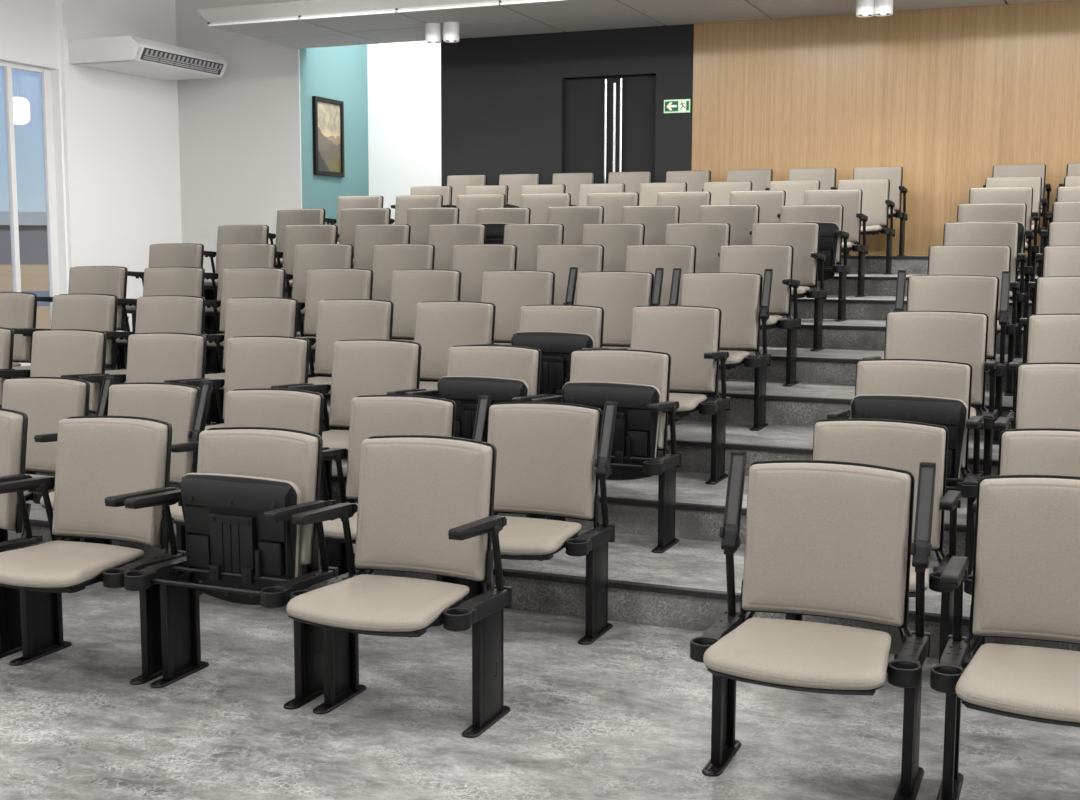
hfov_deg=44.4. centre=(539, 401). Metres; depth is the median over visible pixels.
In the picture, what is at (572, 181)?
chair
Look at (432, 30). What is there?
ceiling spotlight
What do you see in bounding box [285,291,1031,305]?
trim
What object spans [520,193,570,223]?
chair
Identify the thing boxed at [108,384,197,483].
backrest cushion
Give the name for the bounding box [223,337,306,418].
backrest cushion
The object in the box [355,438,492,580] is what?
backrest cushion
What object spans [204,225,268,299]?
chair
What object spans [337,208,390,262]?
chair
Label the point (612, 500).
trim
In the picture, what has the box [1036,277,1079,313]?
backrest cushion
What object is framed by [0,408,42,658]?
chair
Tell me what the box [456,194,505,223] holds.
chair
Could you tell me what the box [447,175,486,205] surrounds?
chair
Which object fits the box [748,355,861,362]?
trim
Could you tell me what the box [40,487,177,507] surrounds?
seat cushion
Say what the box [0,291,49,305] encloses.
road
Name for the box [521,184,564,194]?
backrest cushion
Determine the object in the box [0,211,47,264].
building
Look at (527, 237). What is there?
chair
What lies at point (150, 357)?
backrest cushion
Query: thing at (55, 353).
backrest cushion
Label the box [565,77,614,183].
door
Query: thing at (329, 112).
print
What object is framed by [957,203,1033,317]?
chair
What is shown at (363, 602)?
seat cushion
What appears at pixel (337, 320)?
backrest cushion
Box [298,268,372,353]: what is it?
chair
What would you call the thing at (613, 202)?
chair
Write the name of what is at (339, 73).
wall
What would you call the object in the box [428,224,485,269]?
chair
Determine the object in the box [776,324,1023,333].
trim
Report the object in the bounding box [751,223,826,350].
chair
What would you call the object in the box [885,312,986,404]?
backrest cushion
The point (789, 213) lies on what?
backrest cushion
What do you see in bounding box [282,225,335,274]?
backrest cushion
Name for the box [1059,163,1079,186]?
chair
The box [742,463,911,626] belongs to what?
backrest cushion
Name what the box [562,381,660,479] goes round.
seat cushion
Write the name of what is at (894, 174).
backrest cushion
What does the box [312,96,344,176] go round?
framed picture
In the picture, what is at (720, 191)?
chair
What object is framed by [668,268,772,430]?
chair
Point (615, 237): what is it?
chair
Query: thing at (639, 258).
chair
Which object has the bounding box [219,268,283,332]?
backrest cushion
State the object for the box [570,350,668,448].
backrest cushion
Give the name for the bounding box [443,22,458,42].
ceiling spotlight
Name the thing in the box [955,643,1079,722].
seat cushion
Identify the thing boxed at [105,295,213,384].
chair
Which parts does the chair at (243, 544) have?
armrest, foot plate, leg, cross rod, pivot rod, hinge plate, seat, backrest, armrest, foot plate, leg, armrest post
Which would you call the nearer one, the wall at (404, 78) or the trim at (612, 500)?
the trim at (612, 500)
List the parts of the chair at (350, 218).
backrest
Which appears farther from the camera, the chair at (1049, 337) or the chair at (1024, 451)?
the chair at (1049, 337)
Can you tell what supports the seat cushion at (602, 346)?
on the chair at (617, 293)
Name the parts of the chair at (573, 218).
backrest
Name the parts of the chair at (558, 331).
seat, hinge plate, backrest, armrest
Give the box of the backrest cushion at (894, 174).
[854,167,901,210]
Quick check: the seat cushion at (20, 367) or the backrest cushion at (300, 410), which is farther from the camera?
the seat cushion at (20, 367)
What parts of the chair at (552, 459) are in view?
leg, armrest, seat, backrest, foot plate, leg, armrest post, armrest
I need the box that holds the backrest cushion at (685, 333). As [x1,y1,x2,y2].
[630,306,719,392]
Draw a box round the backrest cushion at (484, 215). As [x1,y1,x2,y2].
[476,208,528,223]
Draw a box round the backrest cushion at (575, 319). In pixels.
[519,306,601,347]
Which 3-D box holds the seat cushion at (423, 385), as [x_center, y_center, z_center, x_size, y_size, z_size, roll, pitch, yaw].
[-0.585,-0.061,7.149,0.475,0.061,0.455,3,7,22]
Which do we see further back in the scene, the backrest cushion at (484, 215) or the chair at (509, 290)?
the backrest cushion at (484, 215)
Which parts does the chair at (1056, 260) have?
armrest post, backrest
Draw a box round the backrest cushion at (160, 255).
[148,244,201,267]
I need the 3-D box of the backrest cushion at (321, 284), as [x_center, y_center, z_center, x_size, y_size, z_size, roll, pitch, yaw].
[-1.308,-0.640,8.663,0.460,0.444,0.181,3,7,22]
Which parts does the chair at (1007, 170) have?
backrest, armrest post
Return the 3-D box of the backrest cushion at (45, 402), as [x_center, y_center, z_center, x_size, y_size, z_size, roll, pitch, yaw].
[-2.330,0.120,6.263,0.460,0.444,0.181,3,7,22]
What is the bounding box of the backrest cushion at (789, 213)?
[780,205,841,262]
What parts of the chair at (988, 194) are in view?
backrest, leg, armrest post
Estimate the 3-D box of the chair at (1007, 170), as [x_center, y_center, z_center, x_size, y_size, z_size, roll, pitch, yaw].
[4.473,-1.798,12.424,0.626,0.876,0.630,3,7,22]
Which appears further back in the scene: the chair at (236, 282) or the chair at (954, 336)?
the chair at (236, 282)
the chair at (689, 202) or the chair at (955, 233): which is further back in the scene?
the chair at (689, 202)
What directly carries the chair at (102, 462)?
on the floor
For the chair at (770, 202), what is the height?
0.876 m
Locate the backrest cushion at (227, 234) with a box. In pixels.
[215,225,266,273]
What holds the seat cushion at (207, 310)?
on the chair at (231, 255)
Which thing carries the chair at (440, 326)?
on the floor
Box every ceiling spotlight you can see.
[425,23,440,43]
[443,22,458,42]
[856,0,873,16]
[874,0,892,15]
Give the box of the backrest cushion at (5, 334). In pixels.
[0,329,10,405]
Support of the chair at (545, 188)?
on the floor
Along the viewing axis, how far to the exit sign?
14.19 m
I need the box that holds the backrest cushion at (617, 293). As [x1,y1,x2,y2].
[576,272,651,345]
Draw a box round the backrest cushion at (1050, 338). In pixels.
[1027,315,1079,362]
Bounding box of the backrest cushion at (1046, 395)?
[1015,364,1079,428]
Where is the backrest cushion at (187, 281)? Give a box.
[143,267,202,296]
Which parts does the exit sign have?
arrow panel, figure panel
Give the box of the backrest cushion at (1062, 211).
[1053,202,1079,221]
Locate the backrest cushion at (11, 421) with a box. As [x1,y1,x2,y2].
[0,410,22,529]
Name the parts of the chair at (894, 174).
backrest, leg, armrest post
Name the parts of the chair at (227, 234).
armrest, seat, leg, armrest post, backrest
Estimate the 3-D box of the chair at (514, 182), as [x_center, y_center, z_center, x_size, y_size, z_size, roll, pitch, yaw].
[-0.301,-2.040,14.382,0.626,0.876,0.630,3,7,22]
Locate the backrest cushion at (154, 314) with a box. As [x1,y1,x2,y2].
[135,296,202,333]
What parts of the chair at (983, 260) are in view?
backrest, foot plate, leg, armrest post, armrest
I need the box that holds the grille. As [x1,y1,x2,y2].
[140,47,223,74]
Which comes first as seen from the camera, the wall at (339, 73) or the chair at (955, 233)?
the chair at (955, 233)
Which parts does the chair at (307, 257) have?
armrest post, backrest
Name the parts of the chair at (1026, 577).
foot plate, leg, armrest, armrest post, seat, backrest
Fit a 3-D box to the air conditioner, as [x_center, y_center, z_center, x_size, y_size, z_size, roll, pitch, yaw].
[-4.518,-3.974,15.385,0.972,0.266,1.622,3,7,22]
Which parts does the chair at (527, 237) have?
backrest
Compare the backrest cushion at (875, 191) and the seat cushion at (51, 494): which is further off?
the backrest cushion at (875, 191)
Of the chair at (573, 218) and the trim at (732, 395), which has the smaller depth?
the trim at (732, 395)
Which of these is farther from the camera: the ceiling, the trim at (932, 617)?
the ceiling
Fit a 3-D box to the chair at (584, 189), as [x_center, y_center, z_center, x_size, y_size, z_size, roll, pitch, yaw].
[0.545,-1.728,13.122,0.626,0.876,0.630,3,7,22]
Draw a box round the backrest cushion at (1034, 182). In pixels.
[986,177,1040,224]
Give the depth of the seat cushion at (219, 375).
7.61 m
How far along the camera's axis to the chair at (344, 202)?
12.65 m
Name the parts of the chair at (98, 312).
armrest, backrest, armrest post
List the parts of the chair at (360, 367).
armrest, armrest post, leg, backrest, armrest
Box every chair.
[0,292,37,366]
[0,327,15,406]
[0,329,106,474]
[0,377,89,541]
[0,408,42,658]
[0,416,185,684]
[12,294,123,377]
[37,266,129,369]
[40,376,212,550]
[78,332,216,425]
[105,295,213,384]
[116,267,207,368]
[124,427,337,709]
[126,243,205,331]
[170,388,335,594]
[179,336,312,429]
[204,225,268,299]
[204,297,300,423]
[205,244,276,334]
[205,268,285,373]
[269,209,325,267]
[276,225,337,290]
[286,244,353,317]
[286,435,511,737]
[287,339,425,499]
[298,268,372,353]
[304,299,393,398]
[321,395,458,625]
[325,196,383,243]
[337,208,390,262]
[353,224,410,269]
[372,244,434,300]
[390,195,442,224]
[390,269,461,341]
[391,186,451,208]
[405,345,547,518]
[407,207,459,243]
[410,301,497,389]
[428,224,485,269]
[446,185,508,207]
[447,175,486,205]
[452,244,516,301]
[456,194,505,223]
[459,395,616,644]
[476,208,530,243]
[481,270,554,343]
[498,305,606,396]
[499,174,540,206]
[504,224,563,270]
[505,184,565,207]
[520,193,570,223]
[531,349,681,552]
[536,244,603,304]
[548,206,603,243]
[552,173,594,205]
[563,267,663,348]
[571,183,624,205]
[582,223,644,270]
[587,192,638,222]
[607,305,730,484]
[608,172,651,198]
[621,205,679,244]
[625,244,695,304]
[639,182,686,205]
[657,191,710,222]
[665,223,730,272]
[666,170,710,190]
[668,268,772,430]
[690,450,935,799]
[699,205,759,244]
[703,181,751,204]
[719,245,800,386]
[726,169,772,190]
[729,190,785,222]
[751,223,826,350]
[770,180,819,204]
[780,205,849,321]
[785,419,960,662]
[788,168,837,189]
[804,189,867,296]
[827,359,983,581]
[838,179,894,273]
[842,167,907,255]
[862,311,998,476]
[893,270,1010,444]
[927,245,1019,395]
[930,475,1079,799]
[943,222,1026,357]
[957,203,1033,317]
[964,428,1079,656]
[969,187,1039,299]
[983,164,1051,239]
[985,177,1047,275]
[994,362,1079,474]
[1007,314,1079,428]
[1020,276,1079,362]
[1023,245,1079,333]
[1031,221,1079,301]
[1037,201,1079,273]
[1047,186,1079,222]
[1055,176,1079,201]
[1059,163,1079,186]
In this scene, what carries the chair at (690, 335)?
on the floor
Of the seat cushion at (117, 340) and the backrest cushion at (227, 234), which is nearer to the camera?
the seat cushion at (117, 340)
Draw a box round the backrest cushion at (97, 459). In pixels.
[52,418,167,545]
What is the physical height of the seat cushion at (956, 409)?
0.455 m
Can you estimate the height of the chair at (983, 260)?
0.876 m
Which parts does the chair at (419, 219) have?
backrest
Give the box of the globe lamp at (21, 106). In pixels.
[13,81,29,124]
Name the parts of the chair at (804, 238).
backrest, seat, foot plate, leg, armrest, armrest post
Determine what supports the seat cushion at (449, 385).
on the chair at (505, 373)
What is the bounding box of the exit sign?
[664,99,689,112]
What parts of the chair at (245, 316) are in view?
armrest, leg, seat, armrest post, backrest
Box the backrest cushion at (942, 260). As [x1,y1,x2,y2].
[928,246,1009,318]
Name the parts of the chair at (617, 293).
armrest, backrest, armrest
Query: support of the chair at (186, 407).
on the floor
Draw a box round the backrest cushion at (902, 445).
[813,421,945,549]
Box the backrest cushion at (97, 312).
[51,294,115,364]
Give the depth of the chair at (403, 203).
12.42 m
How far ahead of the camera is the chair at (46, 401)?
6.25 m
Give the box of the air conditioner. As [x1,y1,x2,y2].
[69,36,226,80]
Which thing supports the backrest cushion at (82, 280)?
on the chair at (112, 280)
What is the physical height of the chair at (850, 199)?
0.876 m
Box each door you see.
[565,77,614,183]
[615,75,655,182]
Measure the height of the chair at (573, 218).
0.876 m
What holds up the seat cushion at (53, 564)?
on the chair at (102, 462)
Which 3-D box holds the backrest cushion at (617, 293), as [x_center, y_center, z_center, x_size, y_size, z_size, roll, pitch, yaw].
[0.449,-0.551,7.943,0.460,0.444,0.181,3,7,22]
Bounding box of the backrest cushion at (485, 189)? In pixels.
[465,185,506,203]
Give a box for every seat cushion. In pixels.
[0,540,143,587]
[12,362,20,366]
[12,366,30,377]
[24,474,53,495]
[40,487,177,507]
[105,369,126,382]
[116,338,126,342]
[126,305,135,310]
[170,503,183,521]
[183,473,301,605]
[204,278,217,285]
[205,306,220,312]
[205,373,224,388]
[205,423,223,429]
[207,334,224,346]
[286,574,469,631]
[301,337,315,349]
[308,377,331,393]
[322,430,348,449]
[323,503,357,539]
[419,381,437,389]
[440,376,529,395]
[491,515,581,554]
[511,331,594,347]
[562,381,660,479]
[602,346,629,348]
[669,393,706,411]
[703,617,890,689]
[719,350,749,364]
[760,315,781,325]
[786,222,839,281]
[791,286,809,294]
[842,242,853,247]
[850,394,967,486]
[861,225,882,231]
[909,555,929,591]
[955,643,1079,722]
[970,221,1024,278]
[970,407,975,417]
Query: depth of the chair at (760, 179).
13.54 m
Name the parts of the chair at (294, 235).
armrest post, backrest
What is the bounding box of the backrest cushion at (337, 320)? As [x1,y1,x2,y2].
[314,300,390,374]
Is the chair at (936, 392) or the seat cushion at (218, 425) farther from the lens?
the seat cushion at (218, 425)
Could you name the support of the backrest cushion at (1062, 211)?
on the chair at (1061, 211)
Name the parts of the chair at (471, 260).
backrest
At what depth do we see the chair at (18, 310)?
8.53 m
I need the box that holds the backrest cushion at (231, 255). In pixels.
[217,244,274,300]
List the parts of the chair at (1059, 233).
armrest, armrest post, backrest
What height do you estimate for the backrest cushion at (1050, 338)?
0.444 m
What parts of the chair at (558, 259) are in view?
backrest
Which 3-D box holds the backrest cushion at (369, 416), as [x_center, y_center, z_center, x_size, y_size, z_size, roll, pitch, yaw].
[-0.574,0.209,5.543,0.460,0.444,0.181,3,7,22]
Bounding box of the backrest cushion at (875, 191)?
[838,179,888,226]
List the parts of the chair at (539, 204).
backrest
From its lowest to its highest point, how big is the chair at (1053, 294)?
0.876 m
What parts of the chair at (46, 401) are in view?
leg, seat, armrest, backrest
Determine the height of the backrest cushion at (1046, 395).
0.444 m
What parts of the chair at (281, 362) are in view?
armrest, armrest post, backrest, armrest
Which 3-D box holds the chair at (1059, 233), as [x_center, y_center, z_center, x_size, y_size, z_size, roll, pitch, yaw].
[3.446,-0.702,8.375,0.626,0.876,0.630,3,7,22]
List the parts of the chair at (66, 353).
armrest, backrest, armrest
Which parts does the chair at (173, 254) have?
seat, leg, armrest, backrest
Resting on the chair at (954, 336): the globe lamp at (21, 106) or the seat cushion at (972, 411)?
the seat cushion at (972, 411)
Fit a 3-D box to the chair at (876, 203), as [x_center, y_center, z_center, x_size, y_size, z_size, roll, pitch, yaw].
[2.926,-1.607,12.145,0.626,0.876,0.630,3,7,22]
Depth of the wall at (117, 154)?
15.46 m
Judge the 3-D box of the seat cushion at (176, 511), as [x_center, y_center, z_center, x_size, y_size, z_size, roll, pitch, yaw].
[-1.270,0.447,5.544,0.475,0.061,0.455,3,7,22]
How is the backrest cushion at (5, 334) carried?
on the chair at (6, 334)
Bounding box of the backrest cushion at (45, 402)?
[2,378,86,472]
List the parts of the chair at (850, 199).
backrest, leg, armrest, armrest post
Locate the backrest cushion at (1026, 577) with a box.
[972,478,1079,642]
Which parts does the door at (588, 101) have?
bar handle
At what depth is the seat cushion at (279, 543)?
4.44 m
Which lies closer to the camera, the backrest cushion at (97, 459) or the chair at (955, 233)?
the backrest cushion at (97, 459)
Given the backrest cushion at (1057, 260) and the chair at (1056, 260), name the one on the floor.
the chair at (1056, 260)
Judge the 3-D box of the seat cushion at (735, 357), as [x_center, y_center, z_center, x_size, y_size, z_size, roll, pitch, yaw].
[0.940,-0.253,7.457,0.475,0.061,0.455,3,7,22]
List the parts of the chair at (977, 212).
backrest, seat, leg, armrest, armrest post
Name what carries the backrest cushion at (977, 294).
on the chair at (961, 293)
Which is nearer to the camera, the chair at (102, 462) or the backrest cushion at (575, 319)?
the chair at (102, 462)
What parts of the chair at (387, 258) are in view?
backrest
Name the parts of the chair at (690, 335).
backrest, seat, armrest, foot plate, leg, armrest post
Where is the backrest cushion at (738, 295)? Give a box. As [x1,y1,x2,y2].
[680,273,760,349]
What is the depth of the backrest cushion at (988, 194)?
10.43 m
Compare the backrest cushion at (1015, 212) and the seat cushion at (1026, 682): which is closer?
the seat cushion at (1026, 682)
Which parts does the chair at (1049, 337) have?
armrest post, armrest, backrest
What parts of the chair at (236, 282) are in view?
armrest, leg, seat, armrest post, backrest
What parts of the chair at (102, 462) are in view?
armrest, foot plate, leg, armrest post, seat, backrest, armrest, foot plate, leg, armrest post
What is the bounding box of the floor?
[0,255,1079,799]
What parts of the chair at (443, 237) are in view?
backrest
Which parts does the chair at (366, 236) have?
backrest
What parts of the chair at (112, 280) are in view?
armrest, backrest, leg, armrest post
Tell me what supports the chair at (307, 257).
on the floor
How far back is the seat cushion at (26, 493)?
5.91 m
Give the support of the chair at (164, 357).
on the floor
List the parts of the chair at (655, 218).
backrest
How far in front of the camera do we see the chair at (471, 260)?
9.22 m
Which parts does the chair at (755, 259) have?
backrest, seat, foot plate, armrest, leg, armrest post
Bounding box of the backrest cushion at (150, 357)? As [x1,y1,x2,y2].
[126,334,203,382]
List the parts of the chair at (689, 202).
backrest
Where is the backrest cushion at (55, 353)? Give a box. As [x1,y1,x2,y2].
[30,330,103,411]
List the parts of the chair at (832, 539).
foot plate, leg, armrest post, armrest, seat, backrest, foot plate, leg, armrest post, armrest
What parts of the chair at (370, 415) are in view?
armrest, leg, seat, armrest post, backrest, foot plate, leg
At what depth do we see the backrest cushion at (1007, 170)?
12.57 m
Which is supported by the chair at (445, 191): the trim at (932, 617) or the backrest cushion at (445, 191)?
the backrest cushion at (445, 191)
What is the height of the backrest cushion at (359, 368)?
0.444 m
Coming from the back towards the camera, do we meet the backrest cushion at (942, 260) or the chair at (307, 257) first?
the chair at (307, 257)
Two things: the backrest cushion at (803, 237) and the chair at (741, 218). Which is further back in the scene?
the chair at (741, 218)
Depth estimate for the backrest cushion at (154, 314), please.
8.11 m
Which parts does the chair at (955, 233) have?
backrest, leg, armrest, armrest post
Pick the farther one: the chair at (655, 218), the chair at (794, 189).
the chair at (794, 189)
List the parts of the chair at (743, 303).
armrest, backrest, seat, foot plate, leg, armrest post, armrest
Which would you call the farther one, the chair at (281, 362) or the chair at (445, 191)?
the chair at (445, 191)
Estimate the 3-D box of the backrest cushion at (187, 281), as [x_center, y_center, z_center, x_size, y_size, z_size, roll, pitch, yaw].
[-2.526,-0.702,9.163,0.460,0.444,0.181,3,7,22]
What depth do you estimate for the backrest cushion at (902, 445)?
4.78 m
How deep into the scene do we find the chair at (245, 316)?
7.87 m
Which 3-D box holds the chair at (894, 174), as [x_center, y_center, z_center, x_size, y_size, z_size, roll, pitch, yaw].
[3.259,-1.859,12.922,0.626,0.876,0.630,3,7,22]
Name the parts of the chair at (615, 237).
backrest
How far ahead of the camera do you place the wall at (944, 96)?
13.89 m
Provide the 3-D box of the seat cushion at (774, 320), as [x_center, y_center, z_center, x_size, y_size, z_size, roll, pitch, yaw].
[1.270,-0.509,8.252,0.475,0.061,0.455,3,7,22]
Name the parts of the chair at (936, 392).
armrest, seat, backrest, cross rod, pivot rod, leg, armrest, armrest post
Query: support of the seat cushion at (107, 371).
on the chair at (160, 313)
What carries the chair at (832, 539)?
on the floor
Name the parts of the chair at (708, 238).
backrest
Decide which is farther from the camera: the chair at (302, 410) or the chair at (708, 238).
the chair at (708, 238)
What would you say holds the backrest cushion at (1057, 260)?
on the chair at (1056, 260)
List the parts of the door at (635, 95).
bar handle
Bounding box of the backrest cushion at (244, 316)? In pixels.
[223,298,295,369]
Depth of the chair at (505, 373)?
6.25 m
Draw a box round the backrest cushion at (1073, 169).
[1067,163,1079,175]
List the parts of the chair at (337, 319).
armrest post, backrest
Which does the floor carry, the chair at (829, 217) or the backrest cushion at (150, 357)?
the chair at (829, 217)
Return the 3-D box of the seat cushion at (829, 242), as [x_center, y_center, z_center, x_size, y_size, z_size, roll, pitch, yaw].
[2.017,-1.123,9.979,0.475,0.455,0.061,3,8,22]
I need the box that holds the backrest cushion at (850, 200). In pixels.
[804,190,860,242]
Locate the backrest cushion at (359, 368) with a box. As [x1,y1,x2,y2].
[329,341,418,427]
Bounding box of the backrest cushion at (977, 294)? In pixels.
[907,276,997,357]
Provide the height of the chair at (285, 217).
0.876 m
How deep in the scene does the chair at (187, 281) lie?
9.14 m
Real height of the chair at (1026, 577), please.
0.876 m
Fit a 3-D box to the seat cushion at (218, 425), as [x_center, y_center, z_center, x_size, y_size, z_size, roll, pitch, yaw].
[-1.514,0.162,6.600,0.475,0.061,0.455,3,7,22]
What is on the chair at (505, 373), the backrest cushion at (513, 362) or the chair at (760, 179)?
the backrest cushion at (513, 362)
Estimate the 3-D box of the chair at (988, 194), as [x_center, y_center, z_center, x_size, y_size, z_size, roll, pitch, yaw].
[3.555,-1.232,10.289,0.626,0.876,0.630,3,7,22]
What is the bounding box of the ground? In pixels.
[0,264,50,328]
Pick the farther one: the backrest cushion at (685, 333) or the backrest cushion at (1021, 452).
the backrest cushion at (685, 333)
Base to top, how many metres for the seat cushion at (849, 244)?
0.061 m
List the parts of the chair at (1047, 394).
armrest, backrest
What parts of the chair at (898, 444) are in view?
leg, backrest, seat, leg, armrest, armrest post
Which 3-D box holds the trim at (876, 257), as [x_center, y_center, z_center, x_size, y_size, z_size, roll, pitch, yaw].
[3.141,-1.350,12.414,10.180,0.024,0.040,3,7,22]
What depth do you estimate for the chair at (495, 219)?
10.96 m
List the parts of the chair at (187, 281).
seat, leg, armrest, backrest, armrest post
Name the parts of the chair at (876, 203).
seat, backrest, leg, armrest post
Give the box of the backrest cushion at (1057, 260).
[1043,246,1079,276]
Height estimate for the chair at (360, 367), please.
0.876 m
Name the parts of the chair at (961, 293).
armrest, backrest, leg, armrest post, armrest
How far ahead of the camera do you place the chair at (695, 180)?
13.79 m
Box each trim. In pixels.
[23,519,969,625]
[105,367,1012,410]
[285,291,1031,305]
[323,419,997,465]
[332,475,965,531]
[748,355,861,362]
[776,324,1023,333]
[833,276,1036,281]
[841,256,1027,258]
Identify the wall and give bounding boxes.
[0,0,181,365]
[175,0,1079,272]
[299,45,368,224]
[367,41,440,223]
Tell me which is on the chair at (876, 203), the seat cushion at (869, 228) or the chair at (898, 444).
the seat cushion at (869, 228)
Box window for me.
[0,61,59,320]
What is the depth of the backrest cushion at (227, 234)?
11.00 m
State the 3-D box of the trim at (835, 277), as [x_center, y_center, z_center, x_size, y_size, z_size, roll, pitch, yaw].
[2.553,-1.026,11.021,10.180,0.024,0.040,3,7,22]
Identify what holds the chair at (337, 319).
on the floor
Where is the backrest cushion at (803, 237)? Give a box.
[751,223,818,285]
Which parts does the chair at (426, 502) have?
armrest, foot plate, leg, armrest post, seat, backrest, armrest, foot plate, leg, armrest post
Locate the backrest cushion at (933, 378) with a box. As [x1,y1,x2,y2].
[856,360,969,467]
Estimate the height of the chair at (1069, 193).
0.876 m
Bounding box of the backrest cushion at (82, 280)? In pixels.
[68,267,124,328]
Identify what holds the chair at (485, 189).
on the floor
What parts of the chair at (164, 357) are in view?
armrest, backrest, armrest, armrest post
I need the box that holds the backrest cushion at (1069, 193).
[1058,186,1079,201]
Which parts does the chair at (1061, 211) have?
armrest, armrest post, backrest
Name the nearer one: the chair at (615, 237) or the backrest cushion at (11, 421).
the backrest cushion at (11, 421)
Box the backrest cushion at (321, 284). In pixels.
[304,269,370,335]
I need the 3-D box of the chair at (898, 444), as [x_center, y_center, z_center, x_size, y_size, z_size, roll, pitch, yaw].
[1.147,0.533,4.642,0.626,0.876,0.630,3,7,22]
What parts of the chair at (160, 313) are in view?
armrest, backrest, armrest post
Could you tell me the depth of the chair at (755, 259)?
8.39 m
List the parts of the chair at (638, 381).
armrest, leg, seat, hinge plate, backrest, cross rod, pivot rod, armrest, foot plate, leg, armrest post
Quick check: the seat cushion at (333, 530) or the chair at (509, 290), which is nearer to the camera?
the seat cushion at (333, 530)
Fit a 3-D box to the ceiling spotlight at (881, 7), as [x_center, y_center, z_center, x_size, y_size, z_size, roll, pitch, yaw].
[3.205,-3.697,12.331,0.172,0.190,0.172,3,7,22]
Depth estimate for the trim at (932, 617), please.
5.29 m
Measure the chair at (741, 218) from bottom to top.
0.876 m
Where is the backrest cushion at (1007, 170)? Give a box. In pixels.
[993,164,1044,209]
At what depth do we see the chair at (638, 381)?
5.97 m
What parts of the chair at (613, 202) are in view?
backrest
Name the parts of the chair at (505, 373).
armrest, hinge plate, seat, backrest, armrest, leg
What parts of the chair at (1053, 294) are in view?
armrest, armrest post, backrest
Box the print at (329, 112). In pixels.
[318,101,340,172]
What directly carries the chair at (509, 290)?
on the floor
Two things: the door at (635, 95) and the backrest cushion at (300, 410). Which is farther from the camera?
the door at (635, 95)
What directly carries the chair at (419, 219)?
on the floor
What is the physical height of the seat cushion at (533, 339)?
0.455 m
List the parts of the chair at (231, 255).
armrest, seat, leg, armrest post, backrest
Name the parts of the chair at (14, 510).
leg, foot plate, armrest, backrest, armrest post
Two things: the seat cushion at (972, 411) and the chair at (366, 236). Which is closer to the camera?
the seat cushion at (972, 411)
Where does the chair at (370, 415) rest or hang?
on the floor
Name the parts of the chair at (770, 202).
backrest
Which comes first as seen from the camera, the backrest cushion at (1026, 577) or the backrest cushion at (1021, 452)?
the backrest cushion at (1026, 577)
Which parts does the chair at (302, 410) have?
seat, armrest, backrest, leg, armrest post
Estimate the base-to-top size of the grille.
0.127 m
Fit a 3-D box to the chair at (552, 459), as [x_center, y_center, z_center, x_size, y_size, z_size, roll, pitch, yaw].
[-0.061,0.460,5.136,0.626,0.900,0.630,3,7,22]
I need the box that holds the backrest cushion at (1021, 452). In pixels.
[1000,431,1079,476]
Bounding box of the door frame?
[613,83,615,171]
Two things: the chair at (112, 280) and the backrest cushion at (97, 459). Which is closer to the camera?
the backrest cushion at (97, 459)
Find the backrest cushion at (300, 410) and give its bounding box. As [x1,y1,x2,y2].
[224,390,320,434]
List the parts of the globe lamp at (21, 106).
globe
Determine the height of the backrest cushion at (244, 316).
0.444 m
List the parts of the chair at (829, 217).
backrest, seat, leg, armrest, armrest post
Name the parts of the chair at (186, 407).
leg, armrest, backrest, leg, armrest post, armrest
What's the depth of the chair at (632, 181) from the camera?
14.04 m
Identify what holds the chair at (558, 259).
on the floor
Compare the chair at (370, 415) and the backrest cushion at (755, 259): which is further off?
the backrest cushion at (755, 259)
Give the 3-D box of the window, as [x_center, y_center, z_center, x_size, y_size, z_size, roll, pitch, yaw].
[-6.610,-1.891,12.295,0.075,3.035,5.865,3,7,22]
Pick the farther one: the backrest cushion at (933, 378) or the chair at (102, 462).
the backrest cushion at (933, 378)
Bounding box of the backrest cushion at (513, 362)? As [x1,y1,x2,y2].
[446,346,538,394]
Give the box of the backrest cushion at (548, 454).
[487,404,599,519]
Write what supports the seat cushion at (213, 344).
on the chair at (236, 282)
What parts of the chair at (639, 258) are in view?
backrest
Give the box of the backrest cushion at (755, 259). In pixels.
[719,245,791,314]
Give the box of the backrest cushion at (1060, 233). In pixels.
[1049,222,1079,245]
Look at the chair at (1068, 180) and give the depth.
11.58 m
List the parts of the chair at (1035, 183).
backrest, leg, armrest post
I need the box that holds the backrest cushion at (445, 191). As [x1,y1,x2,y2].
[410,186,450,204]
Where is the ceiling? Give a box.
[197,0,1063,48]
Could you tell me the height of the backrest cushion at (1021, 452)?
0.444 m
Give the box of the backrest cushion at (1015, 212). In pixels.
[958,203,1025,263]
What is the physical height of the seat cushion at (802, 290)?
0.061 m
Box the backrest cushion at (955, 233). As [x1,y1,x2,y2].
[944,222,1017,281]
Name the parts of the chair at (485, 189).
backrest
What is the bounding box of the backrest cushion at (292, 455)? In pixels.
[197,429,318,563]
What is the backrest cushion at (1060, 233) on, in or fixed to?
on the chair at (1059, 233)
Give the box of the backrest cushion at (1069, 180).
[1065,176,1079,186]
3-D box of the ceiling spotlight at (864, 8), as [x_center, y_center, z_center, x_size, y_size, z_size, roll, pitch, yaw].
[3.050,-3.704,12.389,0.172,0.190,0.172,3,7,22]
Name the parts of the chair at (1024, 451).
armrest, leg, backrest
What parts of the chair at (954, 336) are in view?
armrest, backrest, leg, armrest, armrest post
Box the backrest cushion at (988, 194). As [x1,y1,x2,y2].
[970,187,1031,242]
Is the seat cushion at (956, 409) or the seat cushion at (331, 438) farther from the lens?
the seat cushion at (331, 438)
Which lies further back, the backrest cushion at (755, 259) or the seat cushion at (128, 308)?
the seat cushion at (128, 308)
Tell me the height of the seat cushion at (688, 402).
0.061 m
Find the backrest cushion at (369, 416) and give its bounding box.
[346,397,452,498]
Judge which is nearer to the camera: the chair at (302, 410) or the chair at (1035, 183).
the chair at (302, 410)
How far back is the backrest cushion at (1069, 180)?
11.58 m

